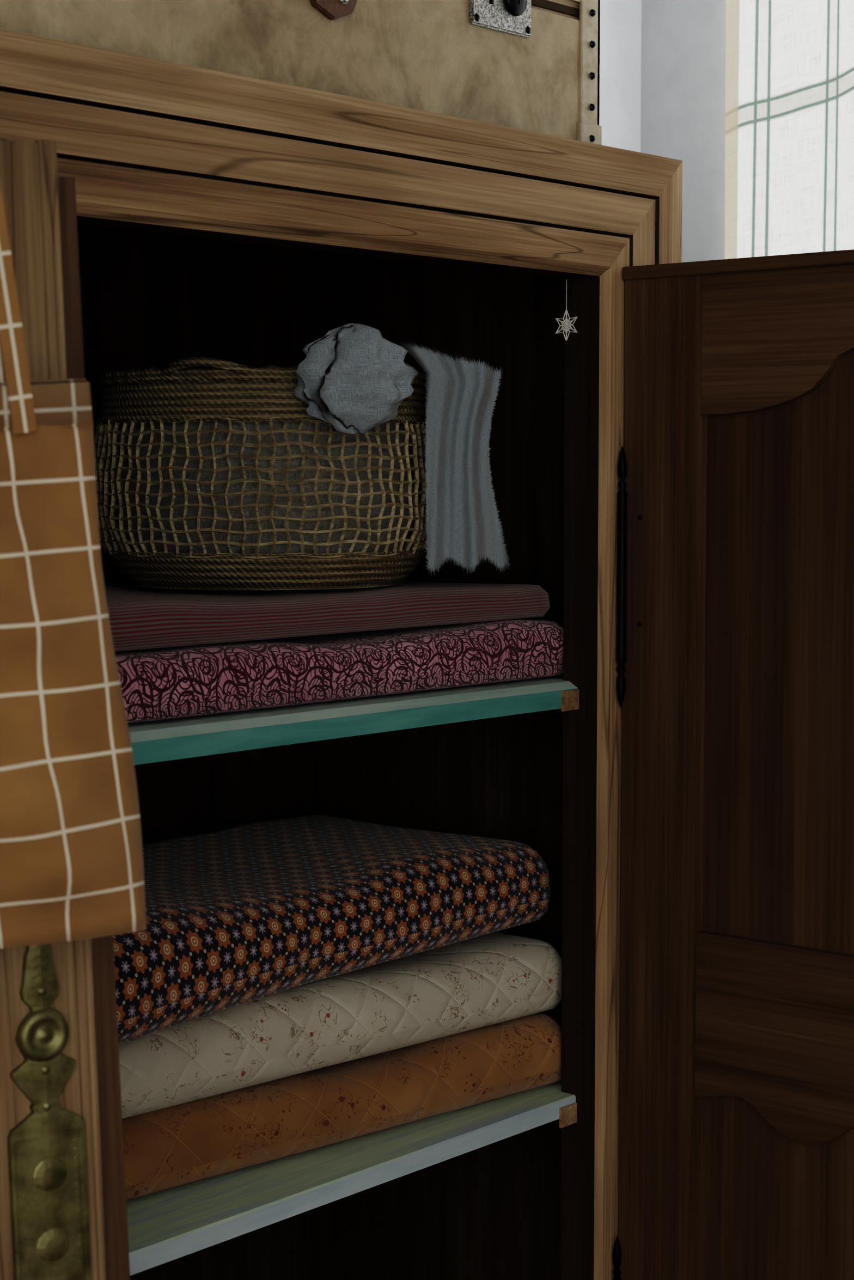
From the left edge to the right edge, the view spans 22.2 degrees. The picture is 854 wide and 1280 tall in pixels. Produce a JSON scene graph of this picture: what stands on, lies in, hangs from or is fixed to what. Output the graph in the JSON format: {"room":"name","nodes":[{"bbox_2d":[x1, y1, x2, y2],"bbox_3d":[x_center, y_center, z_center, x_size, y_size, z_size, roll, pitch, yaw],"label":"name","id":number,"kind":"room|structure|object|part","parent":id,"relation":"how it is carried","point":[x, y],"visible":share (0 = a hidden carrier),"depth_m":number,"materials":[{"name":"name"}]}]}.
{"room":"bedroom","nodes":[
{"label":"bedroom","id":0,"kind":"room"},
{"bbox_2d":[598,0,641,152],"bbox_3d":[-1.184,0.043,1.761,0.100,2.550,4.713,4,6,41],"label":"wall","id":1,"kind":"structure","parent":0,"point":[620,28],"depth_m":3.33,"materials":[{"name":"paint"}]},
{"bbox_2d":[640,0,725,262],"bbox_3d":[1.952,0.017,2.097,4.200,2.550,0.100,4,6,41],"label":"wall","id":2,"kind":"structure","parent":0,"point":[683,105],"depth_m":3.32,"materials":[{"name":"paint"}]},
{"bbox_2d":[724,0,853,259],"bbox_3d":[1.006,-0.382,2.784,1.607,1.642,0.028,4,6,41],"label":"linen curtain","id":3,"kind":"object","parent":2,"relation":"hanging from","point":[789,146],"visible":0.21,"depth_m":3.18,"materials":[{"name":"white fabric"}]},
{"bbox_3d":[0.442,1.445,0.456,4.200,0.050,4.513,4,6,41],"label":"floor","id":4,"kind":"structure","parent":0,"visible":0},
{"bbox_2d":[0,29,853,1279],"bbox_3d":[-0.273,0.434,1.577,1.475,1.797,2.087,4,6,41],"label":"armoire","id":5,"kind":"object","parent":4,"relation":"on","point":[674,472],"visible":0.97,"depth_m":2.30,"materials":[{"name":"brown wood"}]},
{"bbox_3d":[-0.259,0.374,1.496,0.057,0.345,0.005,-5,7,-33],"label":"escutcheon plate","id":6,"kind":"part","parent":5,"relation":"part of","materials":[{"name":"gold metal"}]},
{"bbox_2d":[0,186,147,948],"bbox_3d":[-0.364,-0.077,1.313,0.414,0.598,0.036,-2,5,-28],"label":"tote bag","id":7,"kind":"object","parent":5,"relation":"hanging from","point":[72,865],"visible":1,"depth_m":1.39,"materials":[{"name":"fabric"}]},
{"bbox_3d":[-0.823,0.328,2.047,0.020,1.597,2.027,4,6,41],"label":"panel","id":8,"kind":"part","parent":5,"relation":"part of","materials":[{"name":"brown wood"}]},
{"bbox_2d":[0,0,601,144],"bbox_3d":[-0.275,-0.657,2.171,0.533,0.286,0.914,4,6,41],"label":"suitcase","id":9,"kind":"object","parent":5,"relation":"on","point":[530,65],"visible":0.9,"depth_m":2.12,"materials":[{"name":"brown leather"}]},
{"bbox_3d":[0.076,-0.666,2.244,0.006,0.076,0.098,4,6,41],"label":"lock plate","id":10,"kind":"part","parent":9,"relation":"part of","materials":[{"name":"silver metal"}]},
{"bbox_2d":[114,618,563,724],"bbox_3d":[-0.254,0.019,2.256,0.431,0.065,0.820,4,6,41],"label":"quilt","id":11,"kind":"object","parent":5,"relation":"on","point":[169,683],"visible":0.49,"depth_m":2.13,"materials":[{"name":"fabric"}]},
{"bbox_2d":[103,580,549,651],"bbox_3d":[-0.271,-0.035,2.260,0.431,0.042,0.810,4,6,40],"label":"blanket","id":12,"kind":"object","parent":11,"relation":"on","point":[140,618],"visible":0.55,"depth_m":2.15,"materials":[{"name":"red fabric"}]},
{"bbox_2d":[94,357,428,590],"bbox_3d":[-0.172,-0.176,2.322,0.375,0.230,0.375,4,6,41],"label":"seagrass basket","id":13,"kind":"object","parent":12,"relation":"on","point":[221,477],"visible":0.83,"depth_m":2.18,"materials":[{"name":"woven seagrass"},{"name":"linen lining"}]},
{"bbox_3d":[-0.219,-0.269,2.150,0.085,0.018,0.052,4,6,41],"label":"handle","id":14,"kind":"part","parent":13,"relation":"part of","materials":[{"name":"brown wicker"}]},
{"bbox_2d":[293,322,510,575],"bbox_3d":[-0.013,-0.188,2.200,0.098,0.256,0.283,4,6,41],"label":"scarf","id":15,"kind":"object","parent":13,"relation":"on","point":[352,379],"visible":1,"depth_m":2.22,"materials":[{"name":"grey fabric"}]},
{"bbox_2d":[121,1012,561,1201],"bbox_3d":[-0.260,0.469,2.302,0.840,0.080,0.382,-4,6,-43],"label":"quilt","id":16,"kind":"object","parent":5,"relation":"on","point":[173,1146],"visible":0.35,"depth_m":2.21,"materials":[{"name":"orange fabric"}]},
{"bbox_2d":[118,931,561,1118],"bbox_3d":[-0.258,0.383,2.294,0.840,0.089,0.388,-4,6,-44],"label":"quilt","id":17,"kind":"object","parent":16,"relation":"on","point":[496,977],"visible":0.38,"depth_m":2.21,"materials":[{"name":"beige fabric"}]},
{"bbox_2d":[112,814,549,1043],"bbox_3d":[-0.233,0.282,2.259,0.404,0.113,0.830,3,6,38],"label":"quilt","id":18,"kind":"object","parent":17,"relation":"on","point":[237,915],"visible":0.75,"depth_m":2.23,"materials":[{"name":"fabric"}]},
{"bbox_2d":[126,1079,575,1275],"bbox_3d":[-0.623,0.552,1.889,0.509,0.020,2.025,4,6,41],"label":"shelf","id":19,"kind":"object","parent":5,"relation":"attached to","point":[167,1225],"depth_m":2.14,"materials":[{"name":"blue paint"}]},
{"bbox_2d":[127,673,577,764],"bbox_3d":[-0.623,0.098,1.855,0.509,0.027,2.025,4,6,41],"label":"shelf","id":20,"kind":"object","parent":5,"relation":"attached to","point":[158,741],"depth_m":2.10,"materials":[{"name":"teal paint"}]},
{"bbox_3d":[0.035,0.282,2.662,0.510,1.597,0.030,4,6,41],"label":"panel","id":21,"kind":"part","parent":5,"relation":"part of","materials":[{"name":"brown wood"}]},
{"bbox_2d":[554,279,577,340],"bbox_3d":[0.150,-0.354,2.340,0.029,0.066,0.002,4,6,41],"label":"star ornament","id":22,"kind":"object","parent":5,"relation":"attached to","point":[565,325],"visible":1,"depth_m":2.34,"materials":[{"name":"silver metal"}]},
{"bbox_3d":[0.564,0.430,2.113,0.709,0.204,0.026,4,6,41],"label":"door rail","id":23,"kind":"part","parent":5,"relation":"part of","materials":[{"name":"brown wood"}]},
{"bbox_3d":[0.566,0.311,2.107,0.729,1.283,0.009,4,6,41],"label":"door panel","id":24,"kind":"part","parent":5,"relation":"part of","materials":[{"name":"brown wood"}]},
{"bbox_3d":[0.564,-0.293,2.059,0.709,0.147,0.026,4,6,41],"label":"door rail","id":25,"kind":"part","parent":5,"relation":"part of","materials":[{"name":"brown wood"}]}
]}

